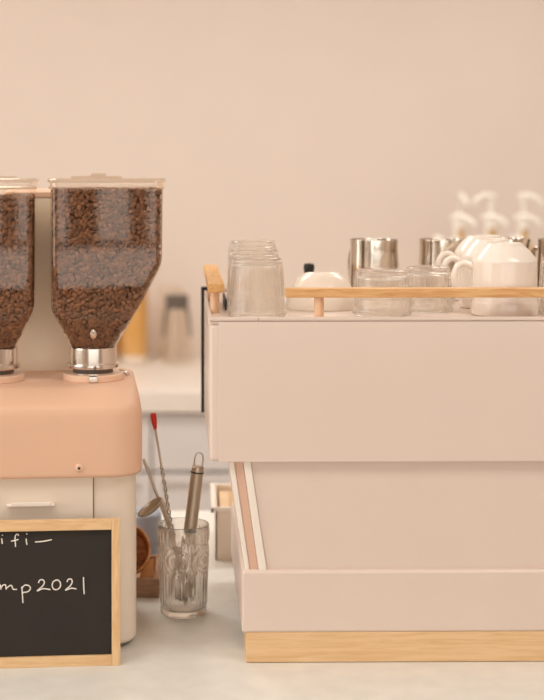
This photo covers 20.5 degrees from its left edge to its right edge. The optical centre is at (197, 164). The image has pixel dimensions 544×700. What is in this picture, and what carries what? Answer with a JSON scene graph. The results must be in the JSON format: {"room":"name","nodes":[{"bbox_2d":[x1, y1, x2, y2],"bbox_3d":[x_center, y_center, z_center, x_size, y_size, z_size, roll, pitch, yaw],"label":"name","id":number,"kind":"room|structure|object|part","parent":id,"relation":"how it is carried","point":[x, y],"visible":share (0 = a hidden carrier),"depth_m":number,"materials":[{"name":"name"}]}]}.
{"room":"cafe","nodes":[
{"label":"cafe","id":0,"kind":"room"},
{"bbox_2d":[0,0,543,354],"bbox_3d":[0.700,0.140,5.550,6.800,3.150,0.100,0,0,0],"label":"wall","id":1,"kind":"structure","parent":0,"point":[310,128],"depth_m":5.50,"materials":[{"name":"paint"}]},
{"bbox_3d":[0.700,1.665,1.250,6.600,0.100,8.500,0,0,0],"label":"floor","id":2,"kind":"structure","parent":0,"visible":0},
{"bbox_2d":[118,355,230,510],"bbox_3d":[0.600,1.155,5.049,6.000,0.920,0.898,0,0,0],"label":"counter","id":3,"kind":"object","parent":2,"relation":"on","point":[171,389],"depth_m":4.62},
{"bbox_2d":[115,334,120,360],"bbox_3d":[-0.319,0.509,5.320,0.095,0.372,0.095,0,0,-17],"label":"juice bottle","id":4,"kind":"object","parent":3,"relation":"on","point":[118,345],"visible":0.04,"depth_m":5.30,"materials":[{"name":"glass"}]},
{"bbox_2d":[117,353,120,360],"bbox_3d":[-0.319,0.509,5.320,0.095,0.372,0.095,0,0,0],"label":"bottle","id":5,"kind":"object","parent":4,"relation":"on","point":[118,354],"depth_m":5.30,"materials":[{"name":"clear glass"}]},
{"bbox_2d":[122,293,146,362],"bbox_3d":[-0.224,0.509,5.280,0.095,0.372,0.095,0,0,0],"label":"juice bottle","id":6,"kind":"object","parent":3,"relation":"on","point":[134,338],"visible":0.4,"depth_m":5.24,"materials":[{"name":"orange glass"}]},
{"bbox_2d":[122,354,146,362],"bbox_3d":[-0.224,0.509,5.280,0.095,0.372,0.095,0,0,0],"label":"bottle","id":7,"kind":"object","parent":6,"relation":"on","point":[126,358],"depth_m":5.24,"materials":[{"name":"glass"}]},
{"bbox_3d":[-0.453,1.223,4.630,0.614,0.544,0.024,0,0,0],"label":"cabinet door","id":8,"kind":"part","parent":3,"relation":"part of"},
{"bbox_3d":[-0.453,0.856,4.630,0.614,0.173,0.024,0,0,0],"label":"drawer","id":9,"kind":"part","parent":3,"relation":"part of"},
{"bbox_2d":[118,355,204,412],"bbox_3d":[0.600,0.728,5.049,6.000,0.066,0.898,0,0,0],"label":"countertop","id":10,"kind":"structure","parent":3,"relation":"on","point":[171,386],"depth_m":4.77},
{"bbox_2d":[160,294,193,363],"bbox_3d":[-0.073,0.575,5.250,0.116,0.240,0.116,0,0,0],"label":"water jug","id":11,"kind":"object","parent":3,"relation":"on","point":[172,301],"visible":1,"depth_m":5.22,"materials":[{"name":"clear glass"}]},
{"bbox_3d":[0.167,0.856,4.630,0.614,0.173,0.024,0,0,0],"label":"drawer","id":12,"kind":"part","parent":3,"relation":"part of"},
{"bbox_3d":[0.167,1.223,4.630,0.614,0.544,0.024,0,0,0],"label":"cabinet door","id":13,"kind":"part","parent":3,"relation":"part of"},
{"bbox_3d":[1.175,0.593,4.840,0.750,0.205,0.399,0,0,0],"label":"rack","id":14,"kind":"object","parent":3,"relation":"on","visible":0},
{"bbox_2d":[453,192,467,238],"bbox_3d":[0.861,0.290,4.959,0.074,0.400,0.097,0,0,18],"label":"pump bottle","id":15,"kind":"object","parent":14,"relation":"on","point":[459,196],"visible":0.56,"depth_m":4.96,"materials":[{"name":"white plastic"}]},
{"bbox_3d":[0.865,0.141,4.970,0.016,0.071,0.016,0,0,-12],"label":"pump stem","id":16,"kind":"part","parent":15,"relation":"part of","materials":[{"name":"white plastic"}]},
{"bbox_2d":[458,229,463,238],"bbox_3d":[0.865,0.347,4.970,0.074,0.285,0.074,0,0,-12],"label":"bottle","id":17,"kind":"object","parent":15,"relation":"on","point":[460,231],"depth_m":4.96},
{"bbox_2d":[450,213,475,237],"bbox_3d":[0.846,0.355,4.832,0.105,0.400,0.074,0,0,30],"label":"pump bottle","id":18,"kind":"object","parent":14,"relation":"on","point":[459,216],"visible":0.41,"depth_m":4.83,"materials":[{"name":"white plastic"}]},
{"bbox_3d":[0.833,0.205,4.840,0.016,0.071,0.016,0,0,30],"label":"pump stem","id":19,"kind":"part","parent":18,"relation":"part of","materials":[{"name":"white plastic"}]},
{"bbox_2d":[471,192,496,234],"bbox_3d":[0.960,0.290,4.974,0.097,0.400,0.074,0,0,22],"label":"pump bottle","id":20,"kind":"object","parent":14,"relation":"on","point":[492,224],"visible":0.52,"depth_m":4.96,"materials":[{"name":"white plastic"}]},
{"bbox_3d":[0.971,0.141,4.970,0.016,0.071,0.016,0,0,-8],"label":"pump stem","id":21,"kind":"part","parent":20,"relation":"part of","materials":[{"name":"white plastic"}]},
{"bbox_2d":[489,229,495,234],"bbox_3d":[0.971,0.347,4.970,0.074,0.285,0.074,0,0,-8],"label":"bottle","id":22,"kind":"object","parent":20,"relation":"on","point":[491,231],"depth_m":4.96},
{"bbox_2d":[481,213,507,234],"bbox_3d":[0.947,0.355,4.835,0.105,0.400,0.074,0,0,20],"label":"pump bottle","id":23,"kind":"object","parent":14,"relation":"on","point":[490,216],"visible":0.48,"depth_m":4.83,"materials":[{"name":"white plastic"}]},
{"bbox_3d":[0.932,0.205,4.840,0.016,0.071,0.016,0,0,20],"label":"pump stem","id":24,"kind":"part","parent":23,"relation":"part of","materials":[{"name":"white plastic"}]},
{"bbox_2d":[514,213,541,236],"bbox_3d":[1.048,0.355,4.833,0.097,0.400,0.074,0,0,38],"label":"pump bottle","id":25,"kind":"object","parent":14,"relation":"on","point":[523,216],"visible":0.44,"depth_m":4.83,"materials":[{"name":"white plastic"}]},
{"bbox_3d":[1.039,0.205,4.840,0.016,0.071,0.016,0,0,8],"label":"pump stem","id":26,"kind":"part","parent":25,"relation":"part of","materials":[{"name":"white plastic"}]},
{"bbox_2d":[517,192,543,250],"bbox_3d":[1.092,0.290,4.967,0.105,0.400,0.074,0,0,12],"label":"pump bottle","id":27,"kind":"object","parent":14,"relation":"on","point":[525,224],"visible":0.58,"depth_m":4.96,"materials":[{"name":"white plastic"}]},
{"bbox_3d":[1.077,0.141,4.970,0.016,0.071,0.016,0,0,12],"label":"pump stem","id":28,"kind":"part","parent":27,"relation":"part of","materials":[{"name":"white plastic"}]},
{"bbox_2d":[522,229,532,250],"bbox_3d":[1.077,0.347,4.970,0.074,0.285,0.074,0,0,12],"label":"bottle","id":29,"kind":"object","parent":27,"relation":"on","point":[524,231],"depth_m":4.95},
{"bbox_2d":[0,511,543,699],"bbox_3d":[0.500,1.155,2.370,4.200,0.920,1.300,0,0,0],"label":"countertop","id":30,"kind":"structure","parent":2,"relation":"on","point":[202,657],"depth_m":2.05,"materials":[{"name":"stone"}]},
{"bbox_2d":[0,518,119,668],"bbox_3d":[-0.258,0.596,2.086,0.300,0.200,0.030,0,0,-5],"label":"chalkboard","id":31,"kind":"object","parent":30,"relation":"on","point":[60,578],"visible":1,"depth_m":2.09,"materials":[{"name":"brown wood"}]},
{"bbox_3d":[-0.259,0.503,2.094,0.276,0.014,0.013,0,-5,-5],"label":"frame","id":32,"kind":"part","parent":31,"relation":"part of","materials":[{"name":"brown wood"}]},
{"bbox_3d":[-0.258,0.688,2.078,0.276,0.014,0.013,0,-5,-5],"label":"frame","id":33,"kind":"part","parent":31,"relation":"part of","materials":[{"name":"brown wood"}]},
{"bbox_3d":[-0.115,0.596,2.098,0.012,0.200,0.013,0,-5,-5],"label":"frame","id":34,"kind":"part","parent":31,"relation":"part of","materials":[{"name":"brown wood"}]},
{"bbox_2d":[0,173,165,643],"bbox_3d":[-0.233,0.354,2.259,0.362,0.682,0.276,0,0,-5],"label":"coffee grinder","id":35,"kind":"object","parent":30,"relation":"on","point":[71,418],"visible":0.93,"depth_m":2.15,"materials":[{"name":"pink metal"}]},
{"bbox_2d":[0,193,34,349],"bbox_3d":[-0.326,0.160,2.249,0.164,0.235,0.129,0,0,-5],"label":"coffee beans","id":36,"kind":"object","parent":35,"relation":"in","point":[17,211],"visible":1,"depth_m":2.19,"materials":[{"name":"brown food"}]},
{"bbox_3d":[-0.326,0.028,2.249,0.174,0.016,0.139,0,0,-5],"label":"hopper lid","id":37,"kind":"part","parent":35,"relation":"part of","materials":[{"name":"clear plastic"}]},
{"bbox_3d":[-0.238,0.482,2.131,0.068,0.007,0.009,0,0,-5],"label":"drawer handle","id":38,"kind":"part","parent":35,"relation":"part of","materials":[{"name":"white metal"}]},
{"bbox_3d":[-0.221,0.525,2.148,0.142,0.160,0.023,0,0,-5],"label":"drawer","id":39,"kind":"part","parent":35,"relation":"part of","materials":[{"name":"beige ceramic"}]},
{"bbox_2d":[0,367,141,478],"bbox_3d":[-0.230,0.384,2.261,0.284,0.122,0.272,0,0,-5],"label":"hood","id":40,"kind":"object","parent":35,"relation":"attached to","point":[56,422],"depth_m":2.13,"materials":[{"name":"metal"}]},
{"bbox_2d":[51,187,161,348],"bbox_3d":[-0.139,0.156,2.264,0.165,0.245,0.131,0,0,-5],"label":"coffee beans","id":41,"kind":"object","parent":35,"relation":"in","point":[106,242],"visible":1,"depth_m":2.20,"materials":[{"name":"brown food"}]},
{"bbox_3d":[-0.139,0.028,2.264,0.174,0.016,0.139,0,0,-5],"label":"hopper lid","id":42,"kind":"part","parent":35,"relation":"part of","materials":[{"name":"clear plastic"}]},
{"bbox_2d":[136,555,159,597],"bbox_3d":[-0.122,0.680,2.483,0.120,0.030,0.150,0,0,0],"label":"wooden tray","id":43,"kind":"object","parent":30,"relation":"on","point":[145,587],"visible":0.23,"depth_m":2.41,"materials":[{"name":"brown wood"}]},
{"bbox_2d":[136,526,150,573],"bbox_3d":[-0.118,0.634,2.470,0.083,0.095,0.095,0,0,0],"label":"wooden cup","id":44,"kind":"object","parent":43,"relation":"on","point":[143,546],"visible":0.38,"depth_m":2.50,"materials":[{"name":"orange wood"}]},
{"bbox_2d":[139,559,153,577],"bbox_3d":[-0.087,0.664,2.429,0.030,0.049,0.015,0,0,0],"label":"sachet","id":45,"kind":"object","parent":43,"relation":"in","point":[147,571],"visible":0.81,"depth_m":2.43,"materials":[{"name":"brown paper"}]},
{"bbox_2d":[136,507,161,554],"bbox_3d":[-0.097,0.647,2.602,0.072,0.096,0.073,0,0,0],"label":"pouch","id":46,"kind":"object","parent":30,"relation":"on","point":[148,524],"visible":0.14,"depth_m":2.58,"materials":[{"name":"grey fabric"}]},
{"bbox_2d":[157,517,209,618],"bbox_3d":[-0.022,0.625,2.327,0.081,0.139,0.081,0,0,0],"label":"glass","id":47,"kind":"object","parent":30,"relation":"on","point":[183,554],"visible":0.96,"depth_m":2.29,"materials":[{"name":"clear glass"}]},
{"bbox_2d":[138,497,170,527],"bbox_3d":[-0.053,0.595,2.302,0.080,0.170,0.030,0,0,-5],"label":"spoon","id":48,"kind":"object","parent":47,"relation":"in","point":[153,505],"visible":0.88,"depth_m":2.31,"materials":[{"name":"metal"}]},
{"bbox_2d":[138,497,161,516],"bbox_3d":[-0.074,0.525,2.300,0.037,0.029,0.030,0,0,0],"label":"spoon bowl","id":49,"kind":"object","parent":48,"relation":"on","point":[154,504],"depth_m":2.31,"materials":[{"name":"metal"}]},
{"bbox_3d":[-0.038,0.595,2.312,0.047,0.169,0.012,0,0,-18],"label":"handle","id":50,"kind":"part","parent":48,"relation":"part of","materials":[{"name":"metal"}]},
{"bbox_2d":[143,459,167,527],"bbox_3d":[-0.043,0.569,2.337,0.086,0.223,0.005,0,0,-3],"label":"rod","id":51,"kind":"object","parent":47,"relation":"in","point":[144,460],"visible":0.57,"depth_m":2.33,"materials":[{"name":"metal"}]},
{"bbox_2d":[150,413,173,528],"bbox_3d":[-0.043,0.533,2.329,0.063,0.297,0.010,0,0,-6],"label":"spoon","id":52,"kind":"object","parent":47,"relation":"in","point":[153,416],"visible":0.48,"depth_m":2.33,"materials":[{"name":"metal"}]},
{"bbox_3d":[-0.062,0.438,2.327,0.014,0.063,0.003,0,0,0],"label":"stem","id":53,"kind":"part","parent":52,"relation":"part of","materials":[{"name":"metal"}]},
{"bbox_3d":[-0.039,0.563,2.328,0.041,0.191,0.008,0,0,-8],"label":"twisted stem","id":54,"kind":"part","parent":52,"relation":"part of","materials":[{"name":"metal"}]},
{"bbox_2d":[184,452,203,528],"bbox_3d":[-0.016,0.559,2.322,0.051,0.229,0.038,0,0,0],"label":"whisk","id":55,"kind":"object","parent":47,"relation":"in","point":[197,471],"visible":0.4,"depth_m":2.31,"materials":[{"name":"metal"}]},
{"bbox_2d":[210,483,231,559],"bbox_3d":[0.076,0.648,2.733,0.106,0.094,0.202,0,0,0],"label":"box","id":56,"kind":"object","parent":30,"relation":"on","point":[222,515],"visible":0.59,"depth_m":2.64,"materials":[{"name":"beige ceramic"}]},
{"bbox_2d":[218,491,233,506],"bbox_3d":[0.076,0.650,2.733,0.076,0.081,0.175,0,0,0],"label":"bundle","id":57,"kind":"object","parent":56,"relation":"in","point":[225,498],"visible":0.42,"depth_m":2.76,"materials":[{"name":"beige paper"}]},
{"bbox_2d":[201,265,543,661],"bbox_3d":[0.440,0.434,2.357,0.866,0.522,0.521,0,0,-1],"label":"espresso machine","id":58,"kind":"object","parent":30,"relation":"on","point":[386,473],"visible":1,"depth_m":2.10,"materials":[{"name":"beige metal"}]},
{"bbox_3d":[0.024,0.180,2.402,0.024,0.013,0.420,0,0,-1],"label":"rail","id":59,"kind":"part","parent":58,"relation":"part of","materials":[{"name":"brown wood"}]},
{"bbox_3d":[0.025,0.202,2.210,0.014,0.032,0.014,0,0,-1],"label":"rail post","id":60,"kind":"part","parent":58,"relation":"part of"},
{"bbox_3d":[0.055,0.490,2.317,0.030,0.154,0.432,0,0,-1],"label":"plate","id":61,"kind":"part","parent":58,"relation":"part of","materials":[{"name":"beige ceramic"}]},
{"bbox_2d":[227,239,275,291],"bbox_3d":[0.088,0.170,2.430,0.084,0.096,0.084,0,0,-17],"label":"ribbed glass","id":62,"kind":"object","parent":58,"relation":"on","point":[242,242],"visible":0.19,"depth_m":2.40,"materials":[{"name":"clear glass"}]},
{"bbox_2d":[227,247,278,307],"bbox_3d":[0.086,0.172,2.290,0.085,0.091,0.085,0,0,17],"label":"ribbed glass","id":63,"kind":"object","parent":58,"relation":"on","point":[239,251],"visible":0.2,"depth_m":2.27,"materials":[{"name":"clear glass"}]},
{"bbox_3d":[0.077,0.490,2.315,0.033,0.154,0.435,0,0,-1],"label":"plate","id":64,"kind":"part","parent":58,"relation":"part of","materials":[{"name":"beige ceramic"}]},
{"bbox_2d":[228,256,285,317],"bbox_3d":[0.085,0.175,2.170,0.085,0.085,0.085,0,0,-17],"label":"ribbed glass","id":65,"kind":"object","parent":58,"relation":"on","point":[256,289],"visible":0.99,"depth_m":2.14,"materials":[{"name":"clear glass"}]},
{"bbox_2d":[303,263,314,272],"bbox_3d":[0.188,0.192,2.540,0.050,0.052,0.050,0,0,0],"label":"tamper","id":66,"kind":"object","parent":58,"relation":"on","point":[308,267],"visible":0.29,"depth_m":2.53,"materials":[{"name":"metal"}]},
{"bbox_2d":[285,272,352,310],"bbox_3d":[0.189,0.191,2.290,0.113,0.053,0.113,0,0,0],"label":"porcelain bowl","id":67,"kind":"object","parent":58,"relation":"on","point":[308,279],"visible":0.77,"depth_m":2.25,"materials":[{"name":"white ceramic"}]},
{"bbox_3d":[0.171,0.202,2.117,0.014,0.032,0.014,0,0,-1],"label":"rail post","id":68,"kind":"part","parent":58,"relation":"part of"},
{"bbox_2d":[348,238,398,286],"bbox_3d":[0.293,0.171,2.510,0.083,0.094,0.106,0,0,0],"label":"milk pitcher","id":69,"kind":"object","parent":58,"relation":"on","point":[364,252],"visible":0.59,"depth_m":2.47,"materials":[{"name":"metal"}]},
{"bbox_3d":[0.268,0.173,2.548,0.012,0.071,0.034,0,0,-28],"label":"handle","id":70,"kind":"part","parent":69,"relation":"part of","materials":[{"name":"metal"}]},
{"bbox_2d":[204,288,543,320],"bbox_3d":[0.443,0.210,2.347,0.866,0.017,0.512,0,0,0],"label":"tray","id":71,"kind":"object","parent":58,"relation":"on","point":[216,309],"depth_m":2.11,"materials":[{"name":"beige metal"}]},
{"bbox_2d":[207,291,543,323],"bbox_3d":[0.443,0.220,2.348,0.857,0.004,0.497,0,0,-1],"label":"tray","id":72,"kind":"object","parent":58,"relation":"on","point":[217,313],"depth_m":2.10,"materials":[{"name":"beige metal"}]},
{"bbox_3d":[0.446,0.317,2.102,0.835,0.196,0.011,0,0,-1],"label":"panel","id":73,"kind":"part","parent":58,"relation":"part of","materials":[{"name":"beige ceramic"}]},
{"bbox_2d":[352,268,411,316],"bbox_3d":[0.269,0.185,2.190,0.088,0.066,0.088,0,0,-43],"label":"ribbed glass","id":74,"kind":"object","parent":58,"relation":"on","point":[364,277],"visible":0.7,"depth_m":2.16,"materials":[{"name":"clear glass"}]},
{"bbox_3d":[0.443,0.490,2.317,0.745,0.154,0.421,0,0,-1],"label":"panel","id":75,"kind":"part","parent":58,"relation":"part of","materials":[{"name":"beige ceramic"}]},
{"bbox_2d":[285,287,543,297],"bbox_3d":[0.446,0.180,2.121,0.645,0.013,0.022,0,0,-1],"label":"rail","id":76,"kind":"object","parent":58,"relation":"on","point":[290,292],"depth_m":2.11,"materials":[{"name":"brown wood"}]},
{"bbox_2d":[406,265,452,312],"bbox_3d":[0.344,0.184,2.245,0.075,0.067,0.076,0,0,0],"label":"ribbed glass","id":77,"kind":"object","parent":58,"relation":"on","point":[419,275],"visible":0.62,"depth_m":2.21,"materials":[{"name":"clear glass"}]},
{"bbox_2d":[418,238,463,271],"bbox_3d":[0.410,0.171,2.510,0.083,0.094,0.106,0,0,8],"label":"milk pitcher","id":78,"kind":"object","parent":58,"relation":"on","point":[429,248],"visible":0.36,"depth_m":2.47,"materials":[{"name":"metal"}]},
{"bbox_2d":[435,234,501,300],"bbox_3d":[0.456,0.166,2.430,0.114,0.104,0.097,0,0,37],"label":"coffee mug","id":79,"kind":"object","parent":58,"relation":"on","point":[469,238],"visible":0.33,"depth_m":2.42,"materials":[{"name":"white ceramic"}]},
{"bbox_3d":[0.402,0.168,2.427,0.036,0.059,0.013,0,0,2],"label":"handle","id":80,"kind":"part","parent":79,"relation":"part of","materials":[{"name":"white ceramic"}]},
{"bbox_2d":[442,238,509,308],"bbox_3d":[0.443,0.166,2.309,0.114,0.104,0.097,0,0,32],"label":"coffee mug","id":81,"kind":"object","parent":58,"relation":"on","point":[472,248],"visible":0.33,"depth_m":2.29,"materials":[{"name":"white ceramic"}]},
{"bbox_3d":[0.390,0.168,2.302,0.036,0.059,0.013,0,0,-3],"label":"handle","id":82,"kind":"part","parent":81,"relation":"part of","materials":[{"name":"white ceramic"}]},
{"bbox_2d":[451,242,537,315],"bbox_3d":[0.440,0.166,2.195,0.114,0.104,0.097,0,0,35],"label":"coffee mug","id":83,"kind":"object","parent":58,"relation":"on","point":[496,264],"visible":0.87,"depth_m":2.15,"materials":[{"name":"white ceramic"}]},
{"bbox_3d":[0.387,0.168,2.190,0.036,0.059,0.013,0,0,0],"label":"handle","id":84,"kind":"part","parent":83,"relation":"part of","materials":[{"name":"white ceramic"}]},
{"bbox_2d":[502,237,530,248],"bbox_3d":[0.515,0.171,2.545,0.083,0.094,0.106,0,0,-20],"label":"milk pitcher","id":85,"kind":"object","parent":58,"relation":"on","point":[526,241],"visible":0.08,"depth_m":2.50,"materials":[{"name":"metal"}]},
{"bbox_2d":[531,238,543,286],"bbox_3d":[0.606,0.171,2.510,0.083,0.094,0.106,0,0,-5],"label":"milk pitcher","id":86,"kind":"object","parent":58,"relation":"on","point":[539,249],"visible":0.5,"depth_m":2.49,"materials":[{"name":"metal"}]},
{"bbox_3d":[0.577,0.173,2.545,0.012,0.071,0.034,0,0,-33],"label":"handle","id":87,"kind":"part","parent":86,"relation":"part of","materials":[{"name":"metal"}]},
{"bbox_2d":[538,257,543,314],"bbox_3d":[0.541,0.177,2.200,0.085,0.082,0.085,0,0,-10],"label":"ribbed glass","id":88,"kind":"object","parent":58,"relation":"on","point":[541,276],"visible":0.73,"depth_m":2.19,"materials":[{"name":"clear glass"}]}
]}

